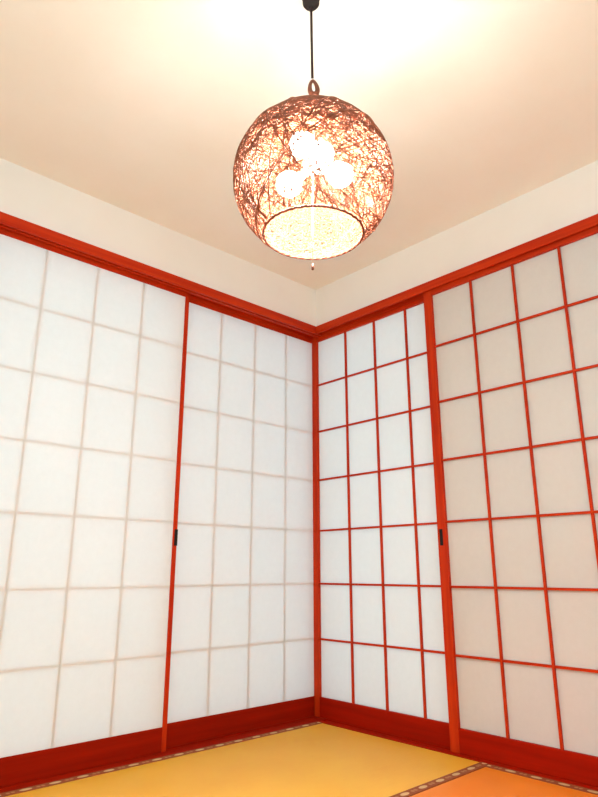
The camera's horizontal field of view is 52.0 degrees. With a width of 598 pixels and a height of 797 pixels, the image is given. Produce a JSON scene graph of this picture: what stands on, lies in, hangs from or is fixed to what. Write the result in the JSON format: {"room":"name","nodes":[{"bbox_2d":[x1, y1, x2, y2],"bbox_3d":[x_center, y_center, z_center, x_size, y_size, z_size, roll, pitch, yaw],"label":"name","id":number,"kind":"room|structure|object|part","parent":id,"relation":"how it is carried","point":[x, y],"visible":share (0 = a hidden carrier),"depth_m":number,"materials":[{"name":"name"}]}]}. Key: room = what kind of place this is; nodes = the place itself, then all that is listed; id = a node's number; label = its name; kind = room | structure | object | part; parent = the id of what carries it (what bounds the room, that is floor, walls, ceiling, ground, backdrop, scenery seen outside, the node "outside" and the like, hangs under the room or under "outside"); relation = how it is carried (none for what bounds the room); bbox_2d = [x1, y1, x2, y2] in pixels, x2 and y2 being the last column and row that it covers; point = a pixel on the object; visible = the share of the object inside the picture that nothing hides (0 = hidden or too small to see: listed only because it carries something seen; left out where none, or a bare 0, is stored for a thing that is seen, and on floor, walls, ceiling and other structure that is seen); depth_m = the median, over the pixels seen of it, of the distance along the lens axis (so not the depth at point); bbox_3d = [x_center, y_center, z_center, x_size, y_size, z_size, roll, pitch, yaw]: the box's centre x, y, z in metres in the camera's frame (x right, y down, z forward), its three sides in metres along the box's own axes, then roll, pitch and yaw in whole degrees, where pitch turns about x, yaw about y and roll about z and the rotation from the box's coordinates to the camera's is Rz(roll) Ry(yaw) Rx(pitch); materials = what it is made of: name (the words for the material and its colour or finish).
{"room":"traditional dwelling","nodes":[
{"label":"traditional dwelling","id":0,"kind":"room"},
{"bbox_2d":[0,158,315,325],"bbox_3d":[-0.942,0.185,1.978,3.040,2.017,0.105,14,-21,-41],"label":"wall","id":1,"kind":"structure","parent":0,"point":[25,194],"depth_m":2.44,"materials":[{"name":"beige paint"}]},
{"bbox_2d":[0,211,321,339],"bbox_3d":[-0.931,-0.567,2.178,2.842,0.038,0.122,14,-21,-41],"label":"trim","id":2,"kind":"structure","parent":1,"relation":"attached to","point":[198,292],"depth_m":2.45,"materials":[{"name":"red wood"}]},
{"bbox_2d":[0,716,326,792],"bbox_3d":[-0.928,1.125,1.701,2.842,0.055,0.130,14,-21,-41],"label":"trim","id":3,"kind":"structure","parent":1,"relation":"attached to","point":[248,733],"depth_m":2.15,"materials":[{"name":"red wood"}]},
{"bbox_2d":[0,228,189,787],"bbox_3d":[-0.760,0.310,2.088,0.805,1.728,0.030,14,-21,-41],"label":"screen","id":4,"kind":"object","parent":3,"relation":"on","point":[93,353],"visible":0.98,"depth_m":2.09,"materials":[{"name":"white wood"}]},
{"bbox_3d":[-0.761,1.105,1.866,0.766,0.078,0.026,14,-21,-41],"label":"rail","id":5,"kind":"part","parent":4,"relation":"part of","materials":[{"name":"red wood"}]},
{"bbox_3d":[-0.761,-0.506,2.317,0.766,0.032,0.026,14,-21,-41],"label":"rail","id":6,"kind":"part","parent":4,"relation":"part of","materials":[{"name":"red wood"}]},
{"bbox_3d":[-0.461,0.520,2.298,0.013,0.060,0.002,14,-21,-41],"label":"finger pull","id":7,"kind":"part","parent":4,"relation":"part of","materials":[{"name":"black metal"}]},
{"bbox_2d":[166,298,314,747],"bbox_3d":[-0.216,0.459,2.620,0.798,1.728,0.028,14,-21,-41],"label":"screen","id":8,"kind":"object","parent":3,"relation":"on","point":[242,644],"visible":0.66,"depth_m":2.57,"materials":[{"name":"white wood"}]},
{"bbox_3d":[-0.218,1.253,2.395,0.754,0.078,0.026,14,-21,-41],"label":"rail","id":9,"kind":"part","parent":8,"relation":"part of","materials":[{"name":"red wood"}]},
{"bbox_3d":[-0.218,-0.358,2.846,0.754,0.032,0.026,14,-21,-41],"label":"rail","id":10,"kind":"part","parent":8,"relation":"part of","materials":[{"name":"red wood"}]},
{"bbox_2d":[0,0,597,289],"bbox_3d":[-0.004,-1.097,1.289,3.040,0.080,3.040,14,-21,-41],"label":"ceiling","id":11,"kind":"structure","parent":0,"point":[145,109],"depth_m":1.83,"materials":[{"name":"beige paint"}]},
{"bbox_2d":[233,0,393,269],"bbox_3d":[0.031,-0.633,1.400,0.354,0.753,0.354,4,-16,-13],"label":"pendant lamp","id":12,"kind":"object","parent":11,"relation":"hanging from","point":[315,155],"visible":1,"depth_m":1.25,"materials":[{"name":"brown wicker"}]},
{"bbox_3d":[-0.021,-0.470,1.345,0.056,0.059,0.058,14,-21,-41],"label":"bulb","id":13,"kind":"part","parent":12,"relation":"part of","materials":[{"name":"white glass"}]},
{"bbox_3d":[0.010,-0.550,1.337,0.061,0.058,0.058,14,-21,-41],"label":"bulb","id":14,"kind":"part","parent":12,"relation":"part of","materials":[{"name":"white glass"}]},
{"bbox_2d":[297,167,311,179],"bbox_3d":[0.017,-0.514,1.390,0.053,0.055,0.020,12,-20,-38],"label":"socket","id":15,"kind":"object","parent":12,"relation":"attached to","point":[309,173],"depth_m":1.37,"materials":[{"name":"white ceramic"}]},
{"bbox_3d":[0.030,-0.848,1.460,0.008,0.210,0.009,14,-21,-41],"label":"cord","id":16,"kind":"part","parent":12,"relation":"part of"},
{"bbox_3d":[0.030,-0.401,1.353,0.002,0.256,0.037,-1,-16,5],"label":"pull cord","id":17,"kind":"part","parent":12,"relation":"part of","materials":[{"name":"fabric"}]},
{"bbox_3d":[0.031,-0.498,1.362,0.357,0.301,0.354,14,-21,-41],"label":"lamp shade","id":18,"kind":"part","parent":12,"relation":"part of","materials":[{"name":"brown wicker"}]},
{"bbox_3d":[0.047,-0.535,1.348,0.055,0.058,0.062,14,-21,-41],"label":"bulb","id":19,"kind":"part","parent":12,"relation":"part of","materials":[{"name":"white glass"}]},
{"bbox_3d":[0.090,-0.493,1.355,0.055,0.058,0.060,14,-21,-41],"label":"bulb","id":20,"kind":"part","parent":12,"relation":"part of","materials":[{"name":"white glass"}]},
{"bbox_2d":[316,160,597,325],"bbox_3d":[1.080,0.167,1.915,0.167,2.017,2.745,14,-21,-41],"label":"wall","id":21,"kind":"structure","parent":0,"point":[571,198],"depth_m":2.45,"materials":[{"name":"beige paint"}]},
{"bbox_2d":[316,214,597,335],"bbox_3d":[1.044,-0.596,2.077,0.092,0.038,2.722,14,-21,-41],"label":"trim","id":22,"kind":"structure","parent":21,"relation":"attached to","point":[415,293],"depth_m":2.47,"materials":[{"name":"red wood"}]},
{"bbox_2d":[317,719,597,790],"bbox_3d":[1.040,1.095,1.593,0.112,0.055,2.714,14,-21,-41],"label":"trim","id":23,"kind":"structure","parent":21,"relation":"attached to","point":[429,746],"depth_m":2.17,"materials":[{"name":"red wood"}]},
{"bbox_2d":[312,298,449,747],"bbox_3d":[0.344,0.449,2.584,0.028,1.728,0.784,14,-21,-41],"label":"screen","id":24,"kind":"object","parent":23,"relation":"on","point":[379,652],"visible":0.72,"depth_m":2.58,"materials":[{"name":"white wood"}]},
{"bbox_3d":[0.341,-0.366,2.816,0.026,0.032,0.718,14,-21,-41],"label":"rail","id":25,"kind":"part","parent":24,"relation":"part of","materials":[{"name":"red wood"}]},
{"bbox_3d":[0.341,1.244,2.365,0.026,0.078,0.718,14,-21,-41],"label":"rail","id":26,"kind":"part","parent":24,"relation":"part of","materials":[{"name":"red wood"}]},
{"bbox_2d":[423,225,597,786],"bbox_3d":[0.796,0.304,2.068,0.030,1.728,0.787,14,-21,-41],"label":"screen","id":27,"kind":"object","parent":23,"relation":"on","point":[512,344],"visible":0.98,"depth_m":2.10,"materials":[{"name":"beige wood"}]},
{"bbox_3d":[0.530,0.516,2.285,0.002,0.060,0.013,14,-21,-41],"label":"finger pull","id":28,"kind":"part","parent":27,"relation":"part of","materials":[{"name":"black metal"}]},
{"bbox_3d":[0.797,-0.512,2.297,0.026,0.032,0.713,14,-21,-41],"label":"rail","id":29,"kind":"part","parent":27,"relation":"part of","materials":[{"name":"red wood"}]},
{"bbox_3d":[0.797,1.099,1.846,0.026,0.078,0.713,14,-21,-41],"label":"rail","id":30,"kind":"part","parent":27,"relation":"part of","materials":[{"name":"red wood"}]},
{"bbox_3d":[-0.004,0.915,0.725,3.040,0.064,3.040,14,-21,-41],"label":"floor","id":31,"kind":"structure","parent":0,"visible":0},
{"bbox_2d":[0,722,489,796],"bbox_3d":[-0.302,1.113,1.658,1.759,0.055,0.788,14,-21,-41],"label":"mat","id":32,"kind":"object","parent":31,"relation":"on","point":[315,759],"visible":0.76,"depth_m":1.91,"materials":[{"name":"yellow wicker"}]},
{"bbox_2d":[410,764,597,796],"bbox_3d":[0.922,0.951,1.080,0.785,0.055,1.754,14,-21,-41],"label":"mat","id":33,"kind":"object","parent":31,"relation":"on","point":[490,780],"visible":1,"depth_m":1.76,"materials":[{"name":"orange wicker"}]}
]}

